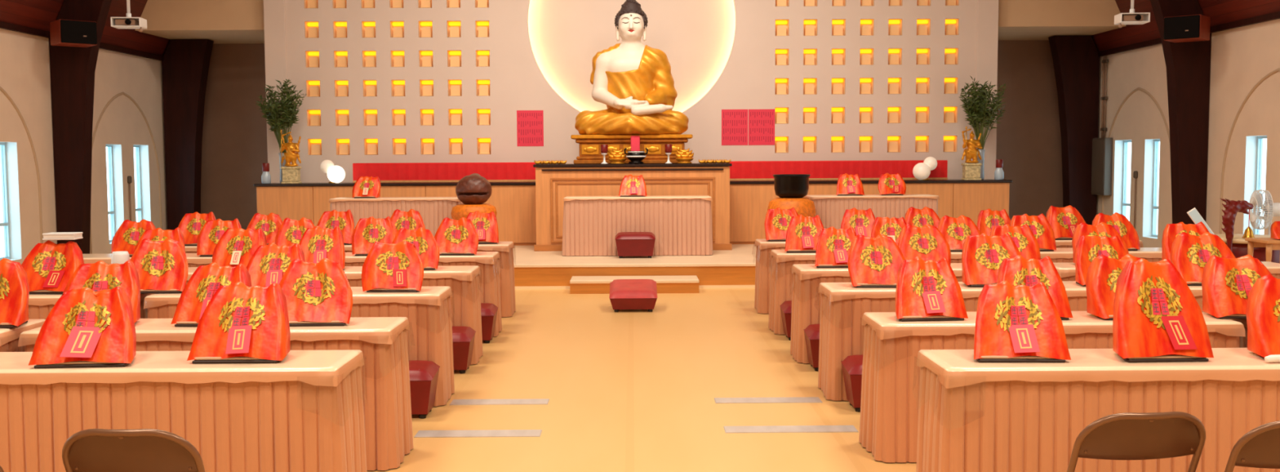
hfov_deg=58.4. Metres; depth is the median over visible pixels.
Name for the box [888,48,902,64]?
wall niche
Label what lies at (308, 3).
wall niche
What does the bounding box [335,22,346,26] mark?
lamp
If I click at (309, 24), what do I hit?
lamp
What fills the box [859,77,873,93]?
wall niche
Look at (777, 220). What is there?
bag
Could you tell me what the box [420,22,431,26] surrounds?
lamp
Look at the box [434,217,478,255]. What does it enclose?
bag
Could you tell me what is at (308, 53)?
lamp
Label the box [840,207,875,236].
bag
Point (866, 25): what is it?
wall niche
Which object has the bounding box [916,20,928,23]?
lamp
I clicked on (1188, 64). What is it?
pillar
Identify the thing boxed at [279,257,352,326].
bag
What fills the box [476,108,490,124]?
wall niche
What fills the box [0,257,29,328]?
bag
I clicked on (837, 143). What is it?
wall niche
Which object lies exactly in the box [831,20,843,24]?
lamp
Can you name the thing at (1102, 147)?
electrical box
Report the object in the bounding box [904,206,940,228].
bag
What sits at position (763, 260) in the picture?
table
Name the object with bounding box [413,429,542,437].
floor strip
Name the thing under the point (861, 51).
lamp
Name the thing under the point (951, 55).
wall niche
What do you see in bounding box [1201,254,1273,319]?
bag
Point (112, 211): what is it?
window
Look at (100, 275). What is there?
bag
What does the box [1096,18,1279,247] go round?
wall
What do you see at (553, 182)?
altar
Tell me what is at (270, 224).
bag
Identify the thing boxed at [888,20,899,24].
lamp
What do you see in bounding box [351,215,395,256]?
bag
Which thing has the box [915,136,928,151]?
wall niche
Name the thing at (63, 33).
wall speaker
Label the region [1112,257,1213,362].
bag
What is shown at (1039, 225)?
bag
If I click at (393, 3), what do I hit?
wall niche
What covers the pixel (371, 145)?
wall niche
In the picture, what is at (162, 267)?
bag
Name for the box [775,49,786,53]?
lamp
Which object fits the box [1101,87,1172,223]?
trim
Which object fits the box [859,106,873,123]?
wall niche
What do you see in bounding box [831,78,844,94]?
wall niche
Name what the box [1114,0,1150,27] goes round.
ceiling projector
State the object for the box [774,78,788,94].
wall niche
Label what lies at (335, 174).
globe lamp
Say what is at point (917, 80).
lamp
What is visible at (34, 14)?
ceiling
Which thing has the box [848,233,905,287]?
bag
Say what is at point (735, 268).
stage platform
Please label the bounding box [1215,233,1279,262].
table
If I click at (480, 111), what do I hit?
lamp
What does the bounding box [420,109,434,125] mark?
wall niche
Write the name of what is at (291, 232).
bag
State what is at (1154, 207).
window
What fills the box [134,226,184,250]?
bag
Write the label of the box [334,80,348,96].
wall niche
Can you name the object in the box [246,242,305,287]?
bag
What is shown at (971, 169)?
statuette
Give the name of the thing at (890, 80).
lamp
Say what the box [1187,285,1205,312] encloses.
table
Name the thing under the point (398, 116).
wall niche
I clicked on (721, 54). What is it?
wall
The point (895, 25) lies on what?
wall niche
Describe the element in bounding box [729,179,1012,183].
countertop
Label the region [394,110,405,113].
lamp
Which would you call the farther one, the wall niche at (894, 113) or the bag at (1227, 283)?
the wall niche at (894, 113)
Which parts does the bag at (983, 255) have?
board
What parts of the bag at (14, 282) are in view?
board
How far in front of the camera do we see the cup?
9.10 m
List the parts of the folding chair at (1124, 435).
backrest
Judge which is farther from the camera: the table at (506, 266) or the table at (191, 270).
the table at (506, 266)
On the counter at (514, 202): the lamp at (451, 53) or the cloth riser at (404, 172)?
the cloth riser at (404, 172)
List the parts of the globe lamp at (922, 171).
globe, globe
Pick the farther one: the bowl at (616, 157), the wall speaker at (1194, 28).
the bowl at (616, 157)
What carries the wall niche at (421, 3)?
attached to the wall at (721, 54)
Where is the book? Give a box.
[42,231,83,239]
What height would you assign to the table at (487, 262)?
0.750 m
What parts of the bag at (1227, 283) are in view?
board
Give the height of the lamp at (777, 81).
0.056 m
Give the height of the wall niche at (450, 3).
0.252 m
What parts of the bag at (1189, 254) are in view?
board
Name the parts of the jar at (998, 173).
glass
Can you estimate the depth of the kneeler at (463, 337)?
8.71 m
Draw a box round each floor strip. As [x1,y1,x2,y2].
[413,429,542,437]
[449,398,549,404]
[714,396,822,403]
[723,425,858,432]
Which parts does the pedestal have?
carved panel, carved panel, carved panel, carved panel, carved panel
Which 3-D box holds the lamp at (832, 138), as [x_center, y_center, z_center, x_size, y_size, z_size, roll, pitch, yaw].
[3.121,-1.543,18.175,0.188,0.056,0.055,0,4,0]
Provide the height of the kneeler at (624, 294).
0.301 m
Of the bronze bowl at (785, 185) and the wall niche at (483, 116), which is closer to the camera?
the bronze bowl at (785, 185)
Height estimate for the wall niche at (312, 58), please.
0.252 m
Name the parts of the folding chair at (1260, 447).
backrest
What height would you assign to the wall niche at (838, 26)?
0.252 m
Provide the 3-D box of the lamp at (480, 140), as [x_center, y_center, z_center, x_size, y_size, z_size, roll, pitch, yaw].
[-2.457,-1.513,18.141,0.188,0.056,0.055,0,4,0]
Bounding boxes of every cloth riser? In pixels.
[352,162,535,182]
[729,160,947,181]
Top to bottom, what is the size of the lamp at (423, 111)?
0.056 m
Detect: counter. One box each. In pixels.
[253,182,536,245]
[729,179,1012,244]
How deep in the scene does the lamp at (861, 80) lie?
18.09 m
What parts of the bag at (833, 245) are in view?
board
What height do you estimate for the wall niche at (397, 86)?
0.252 m
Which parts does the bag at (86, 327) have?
board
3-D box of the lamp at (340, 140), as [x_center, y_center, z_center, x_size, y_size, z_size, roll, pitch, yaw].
[-4.675,-1.501,18.127,0.188,0.056,0.055,0,4,0]
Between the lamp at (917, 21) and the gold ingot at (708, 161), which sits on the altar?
the gold ingot at (708, 161)
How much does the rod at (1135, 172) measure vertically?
0.920 m
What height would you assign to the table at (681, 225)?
0.790 m
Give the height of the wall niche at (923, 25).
0.252 m
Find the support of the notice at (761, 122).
attached to the wall at (721, 54)
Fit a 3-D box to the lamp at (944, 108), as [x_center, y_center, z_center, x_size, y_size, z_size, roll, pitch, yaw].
[4.894,-2.008,18.154,0.188,0.056,0.055,0,4,0]
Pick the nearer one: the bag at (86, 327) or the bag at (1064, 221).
the bag at (86, 327)
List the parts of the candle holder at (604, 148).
stem, red glass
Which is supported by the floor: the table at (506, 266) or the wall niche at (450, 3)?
the table at (506, 266)
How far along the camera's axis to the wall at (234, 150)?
20.42 m
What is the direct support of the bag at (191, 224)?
on the table at (188, 249)
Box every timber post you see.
[161,39,213,230]
[1048,35,1099,225]
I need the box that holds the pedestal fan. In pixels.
[1248,189,1279,235]
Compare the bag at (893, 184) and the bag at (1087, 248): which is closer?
the bag at (1087, 248)
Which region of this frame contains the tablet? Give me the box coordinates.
[629,135,639,161]
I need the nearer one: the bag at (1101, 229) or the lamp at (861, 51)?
the bag at (1101, 229)
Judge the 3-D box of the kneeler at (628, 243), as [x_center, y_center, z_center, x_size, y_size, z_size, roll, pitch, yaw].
[-0.062,0.119,15.120,0.528,0.330,0.318,0,4,0]
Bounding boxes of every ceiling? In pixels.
[0,0,1279,56]
[135,0,1125,44]
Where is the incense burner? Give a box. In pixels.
[623,147,648,164]
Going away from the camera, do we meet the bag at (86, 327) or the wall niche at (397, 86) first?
the bag at (86, 327)
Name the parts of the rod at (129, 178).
knob, rod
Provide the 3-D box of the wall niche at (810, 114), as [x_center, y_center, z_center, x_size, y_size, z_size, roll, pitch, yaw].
[2.676,-1.902,18.109,0.212,0.252,0.160,0,4,0]
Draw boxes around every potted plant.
[255,79,306,182]
[959,76,1005,179]
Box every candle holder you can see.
[600,144,608,164]
[664,144,671,164]
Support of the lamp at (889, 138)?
attached to the wall niche at (894, 143)
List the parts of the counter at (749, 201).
panel, panel, panel, panel, panel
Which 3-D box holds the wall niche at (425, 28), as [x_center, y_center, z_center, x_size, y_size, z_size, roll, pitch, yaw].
[-3.353,-3.235,17.977,0.212,0.252,0.160,0,4,0]
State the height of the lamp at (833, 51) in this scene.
0.056 m
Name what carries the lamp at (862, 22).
attached to the wall niche at (866, 25)
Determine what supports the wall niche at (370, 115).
attached to the wall at (721, 54)
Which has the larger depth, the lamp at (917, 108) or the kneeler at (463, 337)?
the lamp at (917, 108)
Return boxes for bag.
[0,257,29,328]
[21,240,84,293]
[28,286,136,368]
[62,259,140,322]
[111,218,155,257]
[129,237,188,293]
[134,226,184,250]
[170,262,251,326]
[177,211,216,245]
[186,281,290,363]
[196,217,241,257]
[212,227,266,266]
[246,212,282,244]
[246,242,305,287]
[275,217,315,246]
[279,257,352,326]
[298,226,345,268]
[316,209,354,244]
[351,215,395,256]
[352,176,381,198]
[361,240,423,292]
[390,208,425,234]
[391,226,439,270]
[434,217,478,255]
[466,210,498,244]
[618,174,647,196]
[764,207,798,241]
[784,214,824,253]
[814,226,856,267]
[835,173,864,195]
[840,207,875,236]
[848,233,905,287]
[871,216,906,245]
[878,173,906,195]
[895,256,968,321]
[897,223,951,264]
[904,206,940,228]
[937,214,981,251]
[961,232,1021,287]
[973,280,1071,362]
[977,208,1010,235]
[989,223,1040,259]
[996,255,1072,319]
[1009,213,1056,251]
[1045,204,1085,239]
[1071,222,1128,262]
[1074,235,1126,286]
[1085,253,1140,319]
[1092,212,1140,250]
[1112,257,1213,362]
[1161,221,1209,261]
[1170,231,1235,285]
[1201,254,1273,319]
[1245,274,1279,357]
[1270,221,1279,239]
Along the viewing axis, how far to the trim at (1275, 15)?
15.55 m
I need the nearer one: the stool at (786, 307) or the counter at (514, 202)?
the stool at (786, 307)
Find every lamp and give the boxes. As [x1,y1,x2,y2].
[307,22,318,26]
[307,52,319,55]
[308,81,319,84]
[309,110,320,114]
[310,139,321,142]
[320,160,345,183]
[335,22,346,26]
[336,52,347,55]
[337,80,348,84]
[337,110,348,114]
[338,139,349,142]
[364,22,375,26]
[364,51,376,55]
[364,80,376,84]
[365,110,377,113]
[366,138,377,142]
[392,22,404,26]
[392,51,404,55]
[393,80,404,84]
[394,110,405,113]
[394,138,405,142]
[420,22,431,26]
[421,51,432,55]
[421,80,433,84]
[422,110,433,113]
[422,138,434,142]
[448,22,460,26]
[448,51,461,55]
[449,80,461,84]
[450,109,462,113]
[450,138,462,142]
[476,22,488,26]
[477,51,489,55]
[478,80,489,84]
[478,109,490,113]
[479,138,490,142]
[774,137,786,140]
[775,20,786,24]
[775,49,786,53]
[775,79,786,83]
[775,108,786,111]
[803,49,815,53]
[803,79,815,82]
[803,107,814,111]
[803,137,814,140]
[804,20,815,24]
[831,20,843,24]
[831,49,843,53]
[831,79,843,82]
[831,107,843,111]
[831,137,842,140]
[859,78,871,82]
[859,107,871,111]
[859,137,871,140]
[860,20,871,24]
[860,49,871,53]
[887,136,898,140]
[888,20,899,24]
[888,49,899,53]
[888,78,899,82]
[888,107,898,111]
[912,156,937,180]
[915,78,927,82]
[915,107,927,111]
[915,136,926,140]
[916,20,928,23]
[916,48,927,53]
[943,107,955,111]
[943,136,954,139]
[944,48,955,53]
[944,78,955,82]
[945,19,955,23]
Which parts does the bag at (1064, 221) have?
board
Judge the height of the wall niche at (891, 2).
0.252 m
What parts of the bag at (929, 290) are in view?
board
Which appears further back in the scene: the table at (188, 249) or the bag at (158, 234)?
the table at (188, 249)
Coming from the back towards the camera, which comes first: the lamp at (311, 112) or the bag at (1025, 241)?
the lamp at (311, 112)
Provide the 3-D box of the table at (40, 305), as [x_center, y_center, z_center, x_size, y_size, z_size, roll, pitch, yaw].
[-4.324,0.756,7.771,2.018,0.750,0.543,0,4,0]
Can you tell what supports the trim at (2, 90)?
attached to the wall at (24, 58)
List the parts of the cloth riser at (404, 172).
board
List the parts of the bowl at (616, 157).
dish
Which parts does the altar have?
panel frame, dark moulding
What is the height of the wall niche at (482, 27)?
0.252 m
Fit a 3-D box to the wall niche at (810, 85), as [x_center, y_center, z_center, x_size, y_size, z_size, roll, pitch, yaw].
[2.674,-2.357,18.077,0.212,0.252,0.160,0,4,0]
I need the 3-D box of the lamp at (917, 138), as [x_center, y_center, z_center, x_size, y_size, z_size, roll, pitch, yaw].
[4.452,-1.550,18.183,0.188,0.056,0.055,0,4,0]
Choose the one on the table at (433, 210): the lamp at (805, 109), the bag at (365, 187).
the bag at (365, 187)
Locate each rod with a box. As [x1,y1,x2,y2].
[127,176,132,221]
[1133,170,1137,228]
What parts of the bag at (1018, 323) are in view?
board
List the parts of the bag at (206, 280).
board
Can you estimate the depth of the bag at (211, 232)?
10.53 m
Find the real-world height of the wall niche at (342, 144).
0.252 m
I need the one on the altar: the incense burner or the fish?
the incense burner
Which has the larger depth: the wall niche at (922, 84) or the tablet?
the wall niche at (922, 84)
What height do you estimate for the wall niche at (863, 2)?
0.252 m
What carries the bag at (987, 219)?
on the table at (1060, 243)
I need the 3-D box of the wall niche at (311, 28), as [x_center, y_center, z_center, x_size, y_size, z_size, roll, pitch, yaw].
[-5.127,-3.225,17.966,0.212,0.252,0.160,0,4,0]
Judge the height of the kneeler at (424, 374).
0.330 m
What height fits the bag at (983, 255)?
0.358 m
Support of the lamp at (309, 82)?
attached to the wall niche at (313, 87)
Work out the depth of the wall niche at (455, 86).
18.04 m
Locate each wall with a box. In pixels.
[0,28,167,264]
[200,40,1062,229]
[262,0,998,182]
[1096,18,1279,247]
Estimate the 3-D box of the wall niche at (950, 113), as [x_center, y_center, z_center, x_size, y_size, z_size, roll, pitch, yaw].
[4.894,-1.914,18.123,0.212,0.252,0.160,0,4,0]
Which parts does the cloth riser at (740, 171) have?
board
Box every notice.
[516,110,543,146]
[721,109,747,145]
[748,109,774,145]
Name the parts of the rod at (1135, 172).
rod, knob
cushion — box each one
[450,203,497,220]
[767,197,816,217]
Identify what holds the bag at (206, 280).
on the table at (382, 341)
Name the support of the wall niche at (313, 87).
attached to the wall at (721, 54)
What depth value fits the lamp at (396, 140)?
18.11 m
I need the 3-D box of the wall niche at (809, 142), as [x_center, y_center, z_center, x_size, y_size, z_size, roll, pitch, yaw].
[2.678,-1.446,18.141,0.212,0.252,0.160,0,4,0]
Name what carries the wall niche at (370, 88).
attached to the wall at (721, 54)
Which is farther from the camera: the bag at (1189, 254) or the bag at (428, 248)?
the bag at (428, 248)
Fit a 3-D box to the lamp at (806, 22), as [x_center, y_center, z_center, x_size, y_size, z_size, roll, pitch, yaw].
[2.668,-3.362,18.044,0.188,0.056,0.055,0,4,0]
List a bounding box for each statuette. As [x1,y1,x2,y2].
[280,129,302,183]
[960,126,982,180]
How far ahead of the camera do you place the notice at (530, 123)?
18.01 m
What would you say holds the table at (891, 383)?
on the floor
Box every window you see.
[0,142,10,260]
[106,144,115,242]
[133,145,142,222]
[1121,140,1131,216]
[1151,138,1159,237]
[1253,135,1266,234]
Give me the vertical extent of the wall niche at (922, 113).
0.252 m
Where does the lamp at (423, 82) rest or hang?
attached to the wall niche at (426, 86)
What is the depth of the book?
7.72 m
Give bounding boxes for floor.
[366,288,916,471]
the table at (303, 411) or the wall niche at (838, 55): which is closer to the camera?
the table at (303, 411)
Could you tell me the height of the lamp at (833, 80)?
0.056 m
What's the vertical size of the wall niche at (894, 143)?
0.252 m
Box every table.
[0,319,45,351]
[0,349,367,471]
[17,316,413,470]
[28,293,155,319]
[82,253,212,266]
[143,285,454,406]
[184,245,196,253]
[186,266,197,284]
[328,196,462,236]
[342,265,483,364]
[344,241,515,316]
[345,251,502,336]
[561,195,712,255]
[754,239,785,313]
[768,249,962,334]
[790,262,962,363]
[804,194,939,229]
[817,280,1087,400]
[858,311,1245,462]
[915,347,1279,471]
[1040,247,1161,262]
[1053,261,1279,280]
[1055,240,1142,248]
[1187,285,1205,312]
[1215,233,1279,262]
[1231,319,1247,347]
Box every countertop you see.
[253,182,535,186]
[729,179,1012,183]
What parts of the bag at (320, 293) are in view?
board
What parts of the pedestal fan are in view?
blade, blade, motor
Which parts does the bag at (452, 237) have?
board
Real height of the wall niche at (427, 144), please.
0.252 m
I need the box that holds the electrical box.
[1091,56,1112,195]
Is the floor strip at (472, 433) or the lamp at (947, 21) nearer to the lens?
the floor strip at (472, 433)
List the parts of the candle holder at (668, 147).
red glass, stem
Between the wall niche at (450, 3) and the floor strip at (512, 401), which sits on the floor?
the floor strip at (512, 401)
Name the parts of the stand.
post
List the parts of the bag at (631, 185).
board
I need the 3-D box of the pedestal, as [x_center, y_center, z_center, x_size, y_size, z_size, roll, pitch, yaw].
[-0.120,-1.274,16.852,1.750,0.418,0.800,0,4,0]
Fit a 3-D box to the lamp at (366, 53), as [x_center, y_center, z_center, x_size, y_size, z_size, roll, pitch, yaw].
[-4.238,-2.869,18.034,0.188,0.056,0.055,0,4,0]
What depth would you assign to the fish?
14.82 m
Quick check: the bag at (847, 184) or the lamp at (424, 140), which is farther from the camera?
the lamp at (424, 140)
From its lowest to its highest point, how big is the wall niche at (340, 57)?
0.252 m
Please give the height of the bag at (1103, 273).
0.342 m
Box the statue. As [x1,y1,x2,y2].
[574,0,688,134]
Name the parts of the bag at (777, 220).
board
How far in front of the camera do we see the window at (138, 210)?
18.93 m
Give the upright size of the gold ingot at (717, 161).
0.057 m
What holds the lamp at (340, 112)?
attached to the wall niche at (342, 116)
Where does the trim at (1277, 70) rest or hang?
attached to the wall at (1241, 56)
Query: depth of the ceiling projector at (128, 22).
13.73 m
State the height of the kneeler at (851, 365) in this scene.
0.330 m
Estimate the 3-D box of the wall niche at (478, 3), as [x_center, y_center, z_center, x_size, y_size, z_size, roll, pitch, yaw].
[-2.467,-3.695,17.950,0.212,0.252,0.160,0,4,0]
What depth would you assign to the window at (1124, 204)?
19.00 m
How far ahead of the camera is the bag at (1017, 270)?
6.29 m
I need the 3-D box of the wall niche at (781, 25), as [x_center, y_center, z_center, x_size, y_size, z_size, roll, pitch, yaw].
[2.225,-3.265,18.011,0.212,0.252,0.160,0,4,0]
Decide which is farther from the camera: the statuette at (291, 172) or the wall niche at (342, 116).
the wall niche at (342, 116)
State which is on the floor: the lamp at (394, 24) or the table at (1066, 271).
the table at (1066, 271)
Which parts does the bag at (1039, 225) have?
board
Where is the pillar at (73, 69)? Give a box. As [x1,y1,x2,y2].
[48,0,111,253]
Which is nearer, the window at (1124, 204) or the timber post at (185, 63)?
the window at (1124, 204)
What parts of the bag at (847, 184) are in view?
board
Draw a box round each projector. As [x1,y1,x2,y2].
[110,0,146,32]
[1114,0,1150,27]
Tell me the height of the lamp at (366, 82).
0.056 m
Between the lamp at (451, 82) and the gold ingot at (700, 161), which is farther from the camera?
the lamp at (451, 82)
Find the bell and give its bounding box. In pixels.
[767,173,816,217]
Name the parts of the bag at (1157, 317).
board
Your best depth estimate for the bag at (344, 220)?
11.87 m
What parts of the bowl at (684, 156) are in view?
dish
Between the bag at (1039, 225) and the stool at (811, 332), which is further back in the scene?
the bag at (1039, 225)
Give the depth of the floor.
7.92 m
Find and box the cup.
[111,250,129,263]
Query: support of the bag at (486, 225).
on the table at (506, 266)
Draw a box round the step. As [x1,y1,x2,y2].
[569,275,698,293]
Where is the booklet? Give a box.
[1186,207,1213,234]
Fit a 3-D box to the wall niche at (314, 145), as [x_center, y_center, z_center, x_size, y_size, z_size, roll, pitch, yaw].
[-5.118,-1.404,18.093,0.212,0.252,0.160,0,4,0]
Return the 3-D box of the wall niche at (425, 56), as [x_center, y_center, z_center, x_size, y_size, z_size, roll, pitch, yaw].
[-3.350,-2.780,18.009,0.212,0.252,0.160,0,4,0]
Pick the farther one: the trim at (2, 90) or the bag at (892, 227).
the trim at (2, 90)
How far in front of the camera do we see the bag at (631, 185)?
15.46 m
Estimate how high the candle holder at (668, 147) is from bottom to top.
0.275 m
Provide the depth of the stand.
11.24 m
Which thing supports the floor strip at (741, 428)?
on the floor
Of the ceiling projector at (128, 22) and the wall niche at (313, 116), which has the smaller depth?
the ceiling projector at (128, 22)
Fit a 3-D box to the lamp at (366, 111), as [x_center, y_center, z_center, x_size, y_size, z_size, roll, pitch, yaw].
[-4.234,-1.958,18.098,0.188,0.056,0.055,0,4,0]
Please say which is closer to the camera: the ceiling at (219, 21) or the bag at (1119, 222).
the bag at (1119, 222)
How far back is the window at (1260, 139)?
14.93 m
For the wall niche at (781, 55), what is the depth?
18.04 m
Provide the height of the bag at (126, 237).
0.335 m
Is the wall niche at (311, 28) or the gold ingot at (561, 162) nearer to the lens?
the gold ingot at (561, 162)
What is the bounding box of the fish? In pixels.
[450,173,497,220]
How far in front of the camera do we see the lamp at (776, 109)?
18.11 m
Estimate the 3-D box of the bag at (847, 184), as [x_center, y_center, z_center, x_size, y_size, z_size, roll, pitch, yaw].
[2.832,-0.700,15.520,0.383,0.296,0.264,0,4,0]
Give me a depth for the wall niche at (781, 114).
18.10 m
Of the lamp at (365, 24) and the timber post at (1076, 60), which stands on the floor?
the timber post at (1076, 60)
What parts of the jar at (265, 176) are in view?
glass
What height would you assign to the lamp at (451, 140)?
0.056 m
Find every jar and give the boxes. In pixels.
[261,163,271,183]
[994,159,1004,179]
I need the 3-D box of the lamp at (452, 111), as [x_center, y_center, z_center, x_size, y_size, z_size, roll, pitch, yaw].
[-2.903,-1.966,18.106,0.188,0.056,0.055,0,4,0]
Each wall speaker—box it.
[49,19,97,47]
[1163,14,1210,42]
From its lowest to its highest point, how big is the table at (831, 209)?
0.790 m
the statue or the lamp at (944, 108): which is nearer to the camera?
the statue
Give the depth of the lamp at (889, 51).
18.06 m
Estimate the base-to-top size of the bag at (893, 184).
0.302 m
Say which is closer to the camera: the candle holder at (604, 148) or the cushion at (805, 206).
the cushion at (805, 206)
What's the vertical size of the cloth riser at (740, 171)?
0.300 m
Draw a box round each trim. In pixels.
[0,11,1279,60]
[0,86,43,243]
[89,92,162,253]
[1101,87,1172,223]
[1219,68,1279,234]
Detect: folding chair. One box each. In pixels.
[62,428,204,471]
[1066,411,1205,471]
[1224,420,1279,471]
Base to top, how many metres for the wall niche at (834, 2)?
0.252 m
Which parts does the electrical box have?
box door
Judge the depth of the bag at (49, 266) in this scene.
7.69 m
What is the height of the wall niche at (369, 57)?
0.252 m
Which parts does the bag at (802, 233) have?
board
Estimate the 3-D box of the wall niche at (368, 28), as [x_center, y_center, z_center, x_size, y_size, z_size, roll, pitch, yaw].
[-4.240,-3.230,17.971,0.212,0.252,0.160,0,4,0]
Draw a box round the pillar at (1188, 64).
[1150,0,1211,224]
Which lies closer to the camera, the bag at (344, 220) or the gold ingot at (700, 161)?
the bag at (344, 220)
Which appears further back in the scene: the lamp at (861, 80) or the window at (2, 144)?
the lamp at (861, 80)
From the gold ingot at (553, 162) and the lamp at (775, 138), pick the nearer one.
the gold ingot at (553, 162)
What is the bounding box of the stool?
[1244,237,1279,262]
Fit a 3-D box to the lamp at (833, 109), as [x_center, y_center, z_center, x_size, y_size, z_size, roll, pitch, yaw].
[3.119,-1.998,18.143,0.188,0.056,0.055,0,4,0]
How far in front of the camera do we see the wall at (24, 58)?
17.07 m
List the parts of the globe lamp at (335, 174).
globe, globe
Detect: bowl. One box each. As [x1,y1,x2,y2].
[608,148,626,164]
[675,148,693,163]
[773,173,810,198]
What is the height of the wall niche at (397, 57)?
0.252 m
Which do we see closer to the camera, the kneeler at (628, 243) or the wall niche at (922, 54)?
the kneeler at (628, 243)
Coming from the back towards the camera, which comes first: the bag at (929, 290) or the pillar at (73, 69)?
the pillar at (73, 69)
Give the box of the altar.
[533,163,732,251]
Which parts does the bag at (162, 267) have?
board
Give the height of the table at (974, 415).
0.750 m
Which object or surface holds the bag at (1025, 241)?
on the table at (806, 278)
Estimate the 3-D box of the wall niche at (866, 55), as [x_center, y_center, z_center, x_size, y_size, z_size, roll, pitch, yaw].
[3.559,-2.817,18.051,0.212,0.252,0.160,0,4,0]
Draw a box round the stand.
[1220,198,1254,251]
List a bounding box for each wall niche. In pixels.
[304,0,318,8]
[304,21,319,38]
[305,51,319,67]
[306,80,319,97]
[306,109,320,125]
[307,138,321,155]
[333,0,346,8]
[333,21,346,37]
[333,50,347,67]
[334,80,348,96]
[335,109,349,125]
[336,138,350,155]
[360,0,374,8]
[361,21,375,37]
[362,50,376,66]
[363,80,377,96]
[363,109,377,125]
[364,138,377,155]
[389,0,403,8]
[390,21,404,37]
[391,50,404,66]
[391,80,404,96]
[391,109,405,125]
[392,138,406,154]
[417,0,431,8]
[418,21,432,37]
[418,50,432,66]
[419,80,433,96]
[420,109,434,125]
[420,138,434,154]
[446,0,460,8]
[447,21,461,37]
[447,50,461,66]
[448,80,462,96]
[448,109,462,125]
[448,137,462,154]
[475,0,488,8]
[475,21,488,37]
[475,50,489,66]
[475,80,489,96]
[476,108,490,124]
[477,137,490,154]
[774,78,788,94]
[774,107,788,124]
[774,136,788,152]
[775,0,789,6]
[775,19,788,35]
[775,48,788,65]
[803,19,817,35]
[803,48,817,65]
[803,78,817,94]
[803,107,817,124]
[803,136,816,152]
[804,0,817,6]
[831,0,845,6]
[831,19,845,35]
[831,48,845,65]
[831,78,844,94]
[831,106,844,123]
[831,136,844,152]
[858,136,872,152]
[859,48,873,65]
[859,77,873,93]
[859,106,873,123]
[860,0,874,6]
[860,19,874,35]
[887,106,901,123]
[887,136,901,151]
[888,0,902,5]
[888,18,902,35]
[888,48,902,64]
[888,77,901,93]
[915,77,929,93]
[915,106,929,123]
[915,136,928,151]
[916,0,930,5]
[916,18,930,35]
[916,48,929,64]
[943,106,957,123]
[943,135,956,151]
[944,48,958,64]
[944,77,957,93]
[945,0,959,5]
[945,18,959,35]
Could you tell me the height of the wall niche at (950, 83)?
0.252 m
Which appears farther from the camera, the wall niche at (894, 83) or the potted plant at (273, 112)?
the wall niche at (894, 83)
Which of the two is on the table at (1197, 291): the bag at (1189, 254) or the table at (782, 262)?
the bag at (1189, 254)
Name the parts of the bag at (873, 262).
board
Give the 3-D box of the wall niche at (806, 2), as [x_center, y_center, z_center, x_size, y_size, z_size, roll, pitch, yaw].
[2.667,-3.723,17.982,0.212,0.252,0.160,0,4,0]
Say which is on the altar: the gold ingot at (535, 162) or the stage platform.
the gold ingot at (535, 162)
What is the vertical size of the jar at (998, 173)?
0.310 m
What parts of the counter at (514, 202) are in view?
panel, panel, panel, panel, panel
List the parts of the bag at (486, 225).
board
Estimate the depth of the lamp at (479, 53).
18.02 m
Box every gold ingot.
[533,160,541,164]
[542,160,550,164]
[551,160,558,164]
[560,160,566,164]
[697,159,705,163]
[706,159,714,163]
[715,159,722,163]
[724,159,730,163]
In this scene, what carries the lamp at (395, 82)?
attached to the wall niche at (397, 86)
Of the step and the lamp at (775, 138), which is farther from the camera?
the lamp at (775, 138)
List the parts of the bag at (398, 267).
board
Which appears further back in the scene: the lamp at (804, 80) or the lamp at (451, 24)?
the lamp at (804, 80)
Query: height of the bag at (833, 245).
0.318 m
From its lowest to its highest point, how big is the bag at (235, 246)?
0.332 m
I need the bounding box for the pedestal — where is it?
[570,134,693,164]
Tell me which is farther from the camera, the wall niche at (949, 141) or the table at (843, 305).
the wall niche at (949, 141)
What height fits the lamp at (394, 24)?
0.056 m
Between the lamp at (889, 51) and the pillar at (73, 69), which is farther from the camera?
the lamp at (889, 51)
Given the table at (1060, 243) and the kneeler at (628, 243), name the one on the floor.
the table at (1060, 243)
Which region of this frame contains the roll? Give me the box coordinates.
[1264,354,1279,361]
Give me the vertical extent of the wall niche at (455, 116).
0.252 m
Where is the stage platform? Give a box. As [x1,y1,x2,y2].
[512,244,756,288]
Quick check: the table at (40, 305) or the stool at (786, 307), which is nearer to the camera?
the table at (40, 305)
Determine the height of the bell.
1.085 m
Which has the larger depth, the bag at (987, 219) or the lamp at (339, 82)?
the lamp at (339, 82)
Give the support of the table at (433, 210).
on the stage platform
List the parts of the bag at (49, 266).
board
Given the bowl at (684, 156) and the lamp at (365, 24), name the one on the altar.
the bowl at (684, 156)
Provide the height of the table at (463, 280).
0.750 m
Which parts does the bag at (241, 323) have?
board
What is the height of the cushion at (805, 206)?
0.320 m
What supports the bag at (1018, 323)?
on the table at (974, 415)
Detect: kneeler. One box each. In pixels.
[408,360,439,418]
[452,325,475,373]
[480,302,497,343]
[608,279,657,311]
[615,231,655,257]
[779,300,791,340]
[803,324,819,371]
[840,354,862,411]
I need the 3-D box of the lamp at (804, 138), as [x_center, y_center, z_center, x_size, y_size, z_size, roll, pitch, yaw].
[2.678,-1.541,18.172,0.188,0.056,0.055,0,4,0]
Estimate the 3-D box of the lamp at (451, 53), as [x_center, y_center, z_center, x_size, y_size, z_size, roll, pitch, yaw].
[-2.907,-2.877,18.042,0.188,0.056,0.055,0,4,0]
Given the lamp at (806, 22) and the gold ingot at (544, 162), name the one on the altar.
the gold ingot at (544, 162)
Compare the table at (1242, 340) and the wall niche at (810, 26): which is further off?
the wall niche at (810, 26)

